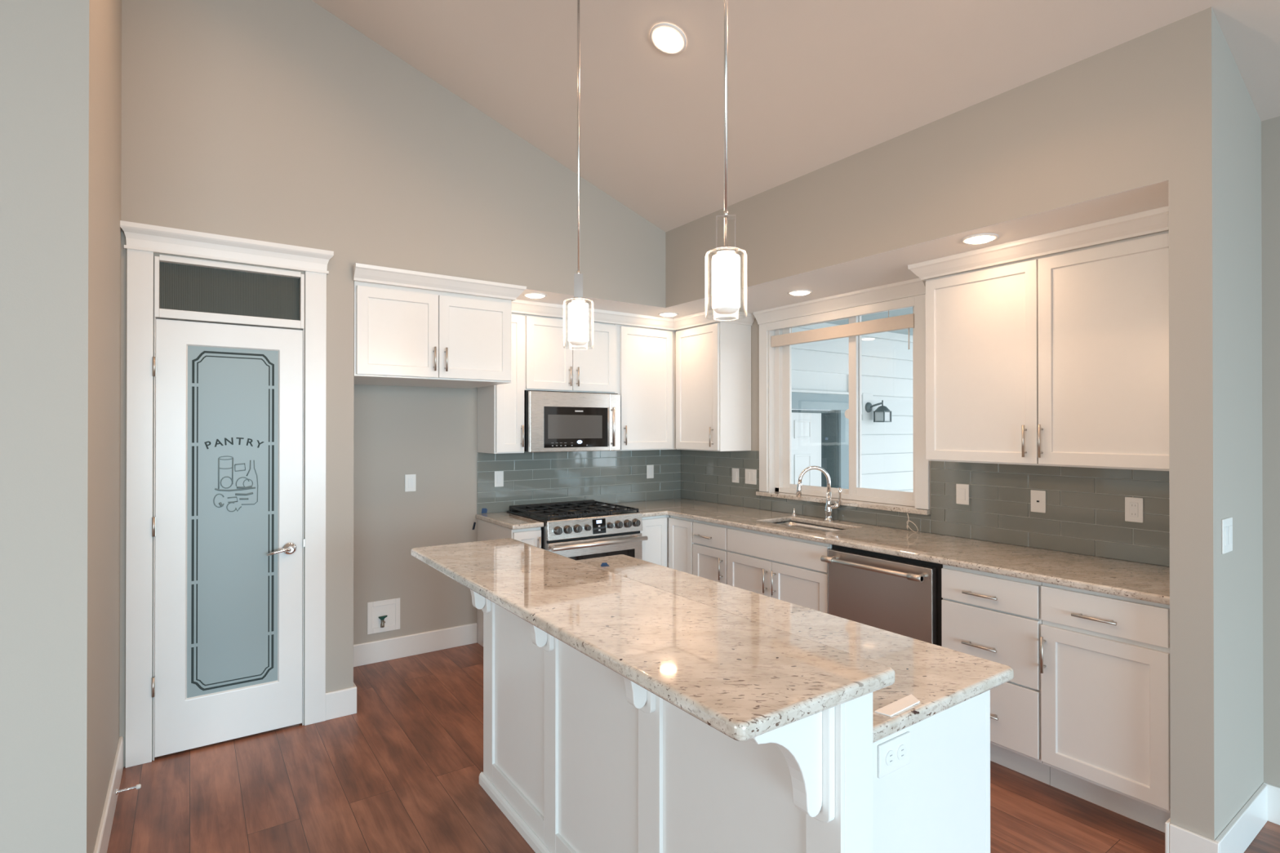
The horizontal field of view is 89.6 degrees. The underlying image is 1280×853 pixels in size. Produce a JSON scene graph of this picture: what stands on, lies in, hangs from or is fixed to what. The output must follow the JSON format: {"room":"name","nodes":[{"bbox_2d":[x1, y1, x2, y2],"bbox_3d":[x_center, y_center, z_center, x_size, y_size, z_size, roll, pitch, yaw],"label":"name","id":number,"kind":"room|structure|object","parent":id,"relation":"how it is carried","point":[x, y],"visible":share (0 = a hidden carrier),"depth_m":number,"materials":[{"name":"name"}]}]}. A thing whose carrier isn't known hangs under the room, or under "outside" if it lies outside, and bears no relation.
{"room":"kitchen","nodes":[
{"label":"kitchen","id":0,"kind":"room"},
{"bbox_2d":[0,0,36,852],"bbox_3d":[-3.492,-0.735,0.807,4.050,4.544,0.120,0,0,-35],"label":"wall","id":1,"kind":"structure","parent":0,"point":[18,18],"depth_m":1.89,"materials":[{"name":"beige paint"}]},
{"bbox_2d":[33,0,121,852],"bbox_3d":[-2.076,-0.512,2.421,0.120,4.110,1.143,0,0,-35],"label":"wall","id":2,"kind":"structure","parent":0,"point":[78,49],"depth_m":1.97,"materials":[{"name":"beige paint"}]},
{"bbox_2d":[93,736,123,852],"bbox_3d":[-2.021,1.472,2.452,0.015,0.142,1.143,0,0,-35],"label":"baseboard","id":3,"kind":"structure","parent":2,"relation":"attached to","point":[102,841],"depth_m":2.46,"materials":[{"name":"white paint"}]},
{"bbox_2d":[115,784,141,795],"bbox_3d":[-2.090,1.482,2.634,0.081,0.023,0.024,0,0,-35],"label":"door stop","id":4,"kind":"object","parent":2,"relation":"attached to","point":[138,786],"visible":1,"depth_m":2.63,"materials":[{"name":"silver metal"}]},
{"bbox_2d":[119,0,913,767],"bbox_3d":[0.813,-0.324,5.643,8.550,4.460,0.876,0,0,-35],"label":"wall","id":5,"kind":"structure","parent":0,"point":[237,116],"depth_m":3.46,"materials":[{"name":"beige paint"}]},
{"bbox_2d":[120,220,333,768],"bbox_3d":[-2.006,0.312,3.184,0.878,2.468,0.167,0,0,-35],"label":"door","id":6,"kind":"structure","parent":5,"relation":"in","point":[236,347],"depth_m":3.15,"materials":[{"name":"white paint"}]},
{"bbox_2d":[213,456,257,511],"bbox_3d":[-1.991,0.283,3.178,0.189,0.276,0.011,0,0,-35],"label":"picture","id":7,"kind":"object","parent":6,"relation":"attached to","point":[235,478],"depth_m":3.18},
{"bbox_2d":[791,389,848,488],"bbox_3d":[1.370,0.796,5.606,1.225,2.218,0.227,0,0,-35],"label":"door","id":8,"kind":"structure","parent":5,"relation":"in","point":[820,437],"depth_m":5.71,"materials":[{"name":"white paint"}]},
{"bbox_2d":[861,392,891,422],"bbox_3d":[2.201,-0.176,6.006,0.267,0.271,0.157,0,0,24],"label":"wall lantern","id":9,"kind":"object","parent":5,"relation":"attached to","point":[882,414],"visible":0.97,"depth_m":5.98,"materials":[{"name":"metal"}]},
{"bbox_2d":[353,384,679,644],"bbox_3d":[-0.836,0.344,4.949,2.845,2.418,0.120,0,0,-35],"label":"wall","id":10,"kind":"structure","parent":0,"point":[429,433],"depth_m":4.37,"materials":[{"name":"beige paint"}]},
{"bbox_2d":[367,598,399,635],"bbox_3d":[-1.686,1.255,4.256,0.207,0.209,0.034,0,0,-35],"label":"box","id":11,"kind":"object","parent":10,"relation":"attached to","point":[384,615],"visible":1,"depth_m":4.26,"materials":[{"name":"white plastic"}]},
{"bbox_2d":[404,474,415,491],"bbox_3d":[-1.555,0.383,4.367,0.072,0.116,0.008,0,0,-35],"label":"outlet plate","id":12,"kind":"object","parent":10,"relation":"attached to","point":[410,479],"visible":1,"depth_m":4.36,"materials":[{"name":"white plastic"}]},
{"bbox_2d":[353,622,477,666],"bbox_3d":[-1.561,1.480,4.355,0.951,0.142,0.015,0,0,-35],"label":"baseboard","id":13,"kind":"structure","parent":10,"relation":"attached to","point":[384,650],"depth_m":4.37,"materials":[{"name":"white paint"}]},
{"bbox_2d":[353,262,526,388],"bbox_3d":[-1.336,-0.570,4.036,0.987,0.594,0.804,0,0,-35],"label":"upper cabinet","id":14,"kind":"object","parent":10,"relation":"attached to","point":[412,328],"visible":0.96,"depth_m":3.72,"materials":[{"name":"white paint"}]},
{"bbox_2d":[476,312,524,453],"bbox_3d":[-0.975,-0.304,4.549,0.220,0.979,0.376,0,0,-35],"label":"upper cabinet","id":15,"kind":"object","parent":10,"relation":"attached to","point":[500,407],"visible":0.71,"depth_m":4.45,"materials":[{"name":"white paint"}]},
{"bbox_2d":[524,313,615,393],"bbox_3d":[-0.576,-0.523,4.829,0.749,0.539,0.376,0,0,-35],"label":"upper cabinet","id":16,"kind":"object","parent":10,"relation":"attached to","point":[548,366],"visible":0.85,"depth_m":4.67,"materials":[{"name":"white paint"}]},
{"bbox_2d":[524,390,620,452],"bbox_3d":[-0.552,-0.035,4.793,0.745,0.431,0.438,0,0,-35],"label":"microwave","id":17,"kind":"object","parent":16,"relation":"attached to","point":[555,421],"visible":0.98,"depth_m":4.62,"materials":[{"name":"silver metal"}]},
{"bbox_2d":[476,449,680,514],"bbox_3d":[-0.406,0.410,5.168,1.865,0.444,0.010,0,0,-35],"label":"backsplash","id":18,"kind":"structure","parent":10,"relation":"attached to","point":[610,477],"depth_m":5.09,"materials":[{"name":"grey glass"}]},
{"bbox_2d":[481,508,487,513],"bbox_3d":[-1.125,0.608,4.659,0.046,0.037,0.001,0,0,-35],"label":"tape","id":19,"kind":"object","parent":18,"relation":"attached to","point":[483,510],"visible":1,"depth_m":4.66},
{"bbox_2d":[494,471,503,487],"bbox_3d":[-1.032,0.384,4.720,0.071,0.116,0.008,0,0,-35],"label":"outlet plate","id":20,"kind":"object","parent":18,"relation":"attached to","point":[499,475],"visible":1,"depth_m":4.72,"materials":[{"name":"white plastic"}]},
{"bbox_2d":[646,464,653,478],"bbox_3d":[0.088,0.385,5.503,0.072,0.116,0.008,0,0,-35],"label":"outlet plate","id":21,"kind":"object","parent":18,"relation":"attached to","point":[650,468],"visible":1,"depth_m":5.50,"materials":[{"name":"white plastic"}]},
{"bbox_2d":[614,324,676,450],"bbox_3d":[0.101,-0.301,5.301,0.900,0.979,0.376,0,0,-35],"label":"upper cabinet","id":22,"kind":"object","parent":10,"relation":"attached to","point":[646,357],"visible":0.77,"depth_m":5.09,"materials":[{"name":"white paint"}]},
{"bbox_2d":[106,642,1279,852],"bbox_3d":[0.257,1.580,-0.985,8.150,0.100,11.150,0,0,-35],"label":"floor","id":23,"kind":"structure","parent":0,"point":[400,773],"depth_m":2.71,"materials":[{"name":"brown wood"}]},
{"bbox_2d":[476,519,541,646],"bbox_3d":[-0.897,1.107,4.422,0.209,0.888,0.664,0,0,-35],"label":"base cabinet","id":24,"kind":"object","parent":23,"relation":"on","point":[486,531],"visible":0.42,"depth_m":4.33,"materials":[{"name":"white paint"}]},
{"bbox_2d":[475,511,543,529],"bbox_3d":[-0.903,0.645,4.431,0.225,0.032,0.646,0,0,-35],"label":"countertop","id":25,"kind":"structure","parent":24,"relation":"on","point":[509,521],"depth_m":4.32,"materials":[{"name":"stone"}]},
{"bbox_2d":[506,499,648,559],"bbox_3d":[-0.464,1.068,4.664,0.760,0.967,0.740,0,0,-35],"label":"gas range","id":26,"kind":"object","parent":23,"relation":"on","point":[580,530],"visible":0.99,"depth_m":4.45,"materials":[{"name":"silver metal"}]},
{"bbox_2d":[506,506,639,523],"bbox_3d":[-0.484,0.627,4.695,0.760,0.014,0.647,0,0,-35],"label":"cooktop","id":27,"kind":"object","parent":26,"relation":"in","point":[623,514],"depth_m":4.51,"materials":[{"name":"black metal"}]},
{"bbox_2d":[640,515,694,574],"bbox_3d":[0.262,1.109,5.081,0.888,0.888,0.912,0,0,-35],"label":"base cabinet","id":28,"kind":"object","parent":23,"relation":"on","point":[669,543],"visible":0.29,"depth_m":4.76,"materials":[{"name":"white paint"}]},
{"bbox_2d":[601,497,1169,604],"bbox_3d":[1.052,0.617,3.950,0.892,0.084,3.676,0,0,-35],"label":"countertop","id":29,"kind":"structure","parent":28,"relation":"on","point":[1126,579],"depth_m":3.24,"materials":[{"name":"stone"}]},
{"bbox_2d":[775,521,844,532],"bbox_3d":[1.084,0.738,4.169,0.360,0.152,0.615,0,0,-35],"label":"sink","id":30,"kind":"object","parent":29,"relation":"in","point":[827,529],"visible":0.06,"depth_m":4.36,"materials":[{"name":"silver metal"}]},
{"bbox_2d":[795,466,841,521],"bbox_3d":[1.194,0.445,4.310,0.294,0.366,0.079,0,0,11],"label":"faucet","id":31,"kind":"object","parent":29,"relation":"on","point":[828,508],"visible":1,"depth_m":4.30,"materials":[{"name":"silver metal"}]},
{"bbox_2d":[906,513,918,533],"bbox_3d":[1.605,0.573,3.811,0.033,0.106,0.085,0,0,-28],"label":"coiled cord","id":32,"kind":"object","parent":29,"relation":"on","point":[907,513],"visible":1,"depth_m":3.82,"materials":[{"name":"white plastic"}]},
{"bbox_2d":[693,520,728,584],"bbox_3d":[0.717,1.108,4.625,0.664,0.888,0.354,0,0,-35],"label":"base cabinet","id":33,"kind":"object","parent":23,"relation":"on","point":[710,550],"visible":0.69,"depth_m":4.45,"materials":[{"name":"white paint"}]},
{"bbox_2d":[470,589,990,852],"bbox_3d":[0.031,1.034,2.151,0.841,1.017,1.880,0,0,-35],"label":"kitchen island","id":34,"kind":"object","parent":23,"relation":"on","point":[580,757],"visible":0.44,"depth_m":1.65,"materials":[{"name":"white paint"}]},
{"bbox_2d":[410,537,895,741],"bbox_3d":[-0.206,0.508,1.962,0.440,0.032,1.916,0,0,-35],"label":"island countertop","id":35,"kind":"structure","parent":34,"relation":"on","point":[744,678],"depth_m":1.48,"materials":[{"name":"stone"}]},
{"bbox_2d":[576,554,1013,742],"bbox_3d":[0.194,0.643,2.263,0.618,0.036,1.860,0,0,-35],"label":"island countertop","id":36,"kind":"structure","parent":34,"relation":"on","point":[941,678],"depth_m":1.83,"materials":[{"name":"stone"}]},
{"bbox_2d":[600,562,609,566],"bbox_3d":[-0.160,0.624,2.921,0.042,0.014,0.037,0,0,-20],"label":"tape","id":37,"kind":"object","parent":36,"relation":"on","point":[605,564],"visible":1,"depth_m":2.92,"materials":[{"name":"blue"}]},
{"bbox_2d":[877,731,910,778],"bbox_3d":[0.557,0.717,1.407,0.115,0.070,0.009,0,0,-35],"label":"outlet plate","id":38,"kind":"object","parent":34,"relation":"attached to","point":[893,754],"visible":1,"depth_m":1.40,"materials":[{"name":"white plastic"}]},
{"bbox_2d":[885,750,895,766],"bbox_3d":[0.541,0.716,1.392,0.033,0.033,0.003,0,0,-35],"label":"receptacle","id":39,"kind":"object","parent":38,"relation":"attached to","point":[890,754],"depth_m":1.39,"materials":[{"name":"white plastic"}]},
{"bbox_2d":[897,744,906,760],"bbox_3d":[0.575,0.717,1.416,0.033,0.033,0.003,0,0,-35],"label":"receptacle","id":40,"kind":"object","parent":38,"relation":"attached to","point":[901,748],"depth_m":1.42,"materials":[{"name":"white plastic"}]},
{"bbox_2d":[727,520,844,613],"bbox_3d":[1.060,1.106,4.135,0.664,0.888,0.838,0,0,-35],"label":"base cabinet","id":41,"kind":"object","parent":23,"relation":"on","point":[791,570],"visible":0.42,"depth_m":3.93,"materials":[{"name":"white paint"}]},
{"bbox_2d":[820,544,942,646],"bbox_3d":[1.459,1.104,3.499,0.702,0.887,0.652,0,0,-35],"label":"dishwasher","id":42,"kind":"object","parent":23,"relation":"on","point":[900,595],"visible":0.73,"depth_m":3.30,"materials":[{"name":"silver metal"}]},
{"bbox_2d":[941,564,1050,785],"bbox_3d":[1.804,1.102,3.071,0.664,0.888,0.437,0,0,-35],"label":"base cabinet","id":43,"kind":"object","parent":23,"relation":"on","point":[989,616],"visible":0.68,"depth_m":2.84,"materials":[{"name":"white paint"}]},
{"bbox_2d":[1040,582,1170,832],"bbox_3d":[2.061,1.100,2.704,0.664,0.888,0.456,0,0,-35],"label":"base cabinet","id":44,"kind":"object","parent":23,"relation":"on","point":[1104,659],"visible":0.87,"depth_m":2.53,"materials":[{"name":"white paint"}]},
{"bbox_2d":[311,0,1279,231],"bbox_3d":[0.257,-2.114,-0.971,8.150,1.959,11.150,0,0,-35],"label":"ceiling","id":45,"kind":"structure","parent":0,"point":[813,85],"depth_m":3.10,"materials":[{"name":"paint"}]},
{"bbox_2d":[563,0,593,348],"bbox_3d":[-0.246,-1.158,2.580,0.120,1.688,0.120,0,0,-5],"label":"pendant light","id":46,"kind":"object","parent":45,"relation":"hanging from","point":[578,310],"visible":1,"depth_m":2.56,"materials":[{"name":"white glass"}]},
{"bbox_2d":[568,339,587,346],"bbox_3d":[-0.246,-0.333,2.576,0.075,0.017,0.075,0,0,-5],"label":"diffuser","id":47,"kind":"object","parent":46,"relation":"attached to","point":[574,342],"depth_m":2.55,"materials":[{"name":"white glass"}]},
{"bbox_2d":[649,22,686,54],"bbox_3d":[0.130,-1.783,2.968,0.166,0.063,0.174,0,0,-31],"label":"recessed light","id":48,"kind":"object","parent":45,"relation":"in","point":[668,38],"visible":1,"depth_m":2.95,"materials":[{"name":"white plastic"}]},
{"bbox_2d":[705,0,746,317],"bbox_3d":[0.249,-1.161,1.872,0.120,1.688,0.120,0,0,8],"label":"pendant light","id":49,"kind":"object","parent":45,"relation":"hanging from","point":[726,262],"visible":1,"depth_m":1.85,"materials":[{"name":"white glass"}]},
{"bbox_2d":[712,305,738,314],"bbox_3d":[0.249,-0.335,1.869,0.075,0.017,0.075,0,0,8],"label":"diffuser","id":50,"kind":"object","parent":49,"relation":"attached to","point":[721,309],"depth_m":1.85,"materials":[{"name":"white glass"}]},
{"bbox_2d":[516,180,1168,318],"bbox_3d":[0.253,-0.871,3.397,2.845,0.001,3.678,0,0,-35],"label":"soffit","id":51,"kind":"structure","parent":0,"point":[889,267],"depth_m":3.46,"materials":[{"name":"white paint"}]},
{"bbox_2d":[523,292,546,297],"bbox_3d":[-0.693,-0.860,4.250,0.156,0.017,0.156,0,0,-35],"label":"recessed light","id":52,"kind":"object","parent":51,"relation":"in","point":[531,295],"visible":1,"depth_m":4.21,"materials":[{"name":"white paint"}]},
{"bbox_2d":[657,311,678,316],"bbox_3d":[0.218,-0.857,4.954,0.156,0.017,0.156,0,0,-35],"label":"recessed light","id":53,"kind":"object","parent":51,"relation":"in","point":[666,313],"visible":1,"depth_m":4.92,"materials":[{"name":"white plastic"}]},
{"bbox_2d":[787,289,812,295],"bbox_3d":[1.033,-0.860,4.161,0.156,0.017,0.156,0,0,-35],"label":"recessed light","id":54,"kind":"object","parent":51,"relation":"in","point":[795,292],"visible":1,"depth_m":4.13,"materials":[{"name":"white plastic"}]},
{"bbox_2d":[960,233,999,244],"bbox_3d":[1.575,-0.865,2.989,0.156,0.017,0.156,0,0,-35],"label":"recessed light","id":55,"kind":"object","parent":51,"relation":"in","point":[980,238],"visible":1,"depth_m":2.96,"materials":[{"name":"white plastic"}]},
{"bbox_2d":[681,318,1169,567],"bbox_3d":[1.480,0.341,4.251,0.150,2.418,3.917,0,0,-35],"label":"wall","id":56,"kind":"structure","parent":0,"point":[755,326],"depth_m":4.96,"materials":[{"name":"beige paint"}]},
{"bbox_2d":[675,321,751,451],"bbox_3d":[0.557,-0.302,5.110,0.376,0.979,0.528,0,0,-35],"label":"upper cabinet","id":57,"kind":"object","parent":56,"relation":"attached to","point":[713,359],"visible":0.98,"depth_m":4.94,"materials":[{"name":"white paint"}]},
{"bbox_2d":[511,298,755,330],"bbox_3d":[-0.035,-0.824,4.663,1.859,0.082,0.587,0,0,-35],"label":"crown molding","id":58,"kind":"structure","parent":57,"relation":"attached to","point":[519,306],"depth_m":4.86,"materials":[{"name":"white paint"}]},
{"bbox_2d":[753,277,930,515],"bbox_3d":[1.342,-0.173,4.379,0.231,1.388,1.388,0,0,-35],"label":"window","id":59,"kind":"structure","parent":56,"relation":"in","point":[775,363],"depth_m":4.32,"materials":[{"name":"white paint"}]},
{"bbox_2d":[771,311,914,349],"bbox_3d":[1.334,-0.618,4.384,0.036,0.298,1.166,0,0,-35],"label":"window blind","id":60,"kind":"object","parent":59,"relation":"attached to","point":[902,322],"visible":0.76,"depth_m":4.29,"materials":[{"name":"beige wood"}]},
{"bbox_2d":[680,449,1169,566],"bbox_3d":[1.414,0.406,4.204,0.010,0.444,3.676,0,0,-35],"label":"backsplash","id":61,"kind":"structure","parent":56,"relation":"attached to","point":[1085,513],"depth_m":3.38,"materials":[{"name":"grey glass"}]},
{"bbox_2d":[732,467,738,483],"bbox_3d":[0.758,0.389,5.125,0.009,0.115,0.077,0,0,-35],"label":"switch plate","id":62,"kind":"object","parent":61,"relation":"attached to","point":[735,471],"visible":1,"depth_m":5.12,"materials":[{"name":"white plastic"}]},
{"bbox_2d":[745,468,756,484],"bbox_3d":[0.856,0.388,4.985,0.009,0.116,0.122,0,0,-35],"label":"switch plate","id":63,"kind":"object","parent":61,"relation":"attached to","point":[750,474],"visible":1,"depth_m":4.98,"materials":[{"name":"white plastic"}]},
{"bbox_2d":[955,484,968,505],"bbox_3d":[1.811,0.381,3.620,0.008,0.114,0.073,0,0,-35],"label":"outlet plate","id":64,"kind":"object","parent":61,"relation":"attached to","point":[962,490],"visible":1,"depth_m":3.62,"materials":[{"name":"white plastic"}]},
{"bbox_2d":[1031,489,1045,513],"bbox_3d":[2.037,0.383,3.297,0.008,0.113,0.072,0,0,-35],"label":"jack plate","id":65,"kind":"object","parent":61,"relation":"attached to","point":[1037,497],"visible":1,"depth_m":3.29,"materials":[{"name":"white plastic"}]},
{"bbox_2d":[1124,497,1143,523],"bbox_3d":[2.270,0.383,2.963,0.009,0.113,0.070,0,0,-35],"label":"outlet plate","id":66,"kind":"object","parent":61,"relation":"attached to","point":[1134,507],"visible":1,"depth_m":2.96,"materials":[{"name":"white plastic"}]},
{"bbox_2d":[907,205,1168,471],"bbox_3d":[1.956,-0.344,3.089,0.399,1.054,1.220,0,0,-35],"label":"upper cabinet","id":67,"kind":"object","parent":56,"relation":"attached to","point":[1050,348],"visible":0.84,"depth_m":2.94,"materials":[{"name":"white paint"}]},
{"bbox_2d":[665,6,1261,307],"bbox_3d":[1.169,-1.155,4.039,0.849,0.572,3.917,0,0,-35],"label":"wall","id":68,"kind":"structure","parent":0,"point":[1172,100],"depth_m":2.71,"materials":[{"name":"beige paint"}]},
{"bbox_2d":[1168,168,1263,840],"bbox_3d":[2.208,0.334,2.443,0.729,2.418,0.119,0,0,-35],"label":"wall pier","id":69,"kind":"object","parent":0,"point":[1216,700],"visible":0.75,"depth_m":2.26,"materials":[{"name":"beige paint"}]},
{"bbox_2d":[1164,783,1267,852],"bbox_3d":[2.155,1.472,2.400,0.629,0.142,0.146,0,0,-35],"label":"baseboard","id":70,"kind":"object","parent":69,"relation":"attached to","point":[1240,833],"visible":0.88,"depth_m":2.27,"materials":[{"name":"white paint"}]},
{"bbox_2d":[1221,517,1232,554],"bbox_3d":[2.064,0.383,2.264,0.110,0.120,0.009,0,0,-35],"label":"switch plate","id":71,"kind":"object","parent":69,"relation":"attached to","point":[1227,523],"visible":1,"depth_m":2.25,"materials":[{"name":"white plastic"}]},
{"bbox_2d":[1261,115,1279,787],"bbox_3d":[4.625,0.147,-0.334,0.250,2.772,7.203,0,0,-35],"label":"wall","id":72,"kind":"structure","parent":0,"point":[1270,128],"depth_m":2.53,"materials":[{"name":"beige paint"}]},
{"bbox_2d":[1262,782,1279,825],"bbox_3d":[4.482,1.462,-0.365,0.015,0.142,7.083,0,0,-35],"label":"baseboard","id":73,"kind":"structure","parent":72,"relation":"attached to","point":[1273,792],"depth_m":2.51,"materials":[{"name":"white paint"}]},
{"bbox_3d":[-1.875,0.339,3.848,0.120,2.418,0.732,0,0,-35],"label":"wall","id":74,"kind":"structure","parent":0,"visible":0},
{"bbox_2d":[325,682,356,720],"bbox_3d":[-1.804,1.477,3.738,0.154,0.142,0.747,0,0,-35],"label":"baseboard","id":75,"kind":"structure","parent":74,"relation":"attached to","point":[340,703],"depth_m":3.43,"materials":[{"name":"white paint"}]},
{"label":"outside","id":76,"kind":"structure","parent":0,"visible":0},
{"bbox_2d":[824,306,912,335],"bbox_3d":[3.724,-0.957,5.059,4.450,0.080,3.468,0,0,-35],"label":"ceiling","id":77,"kind":"structure","parent":76,"point":[908,310],"depth_m":5.39,"materials":[{"name":"paint"}]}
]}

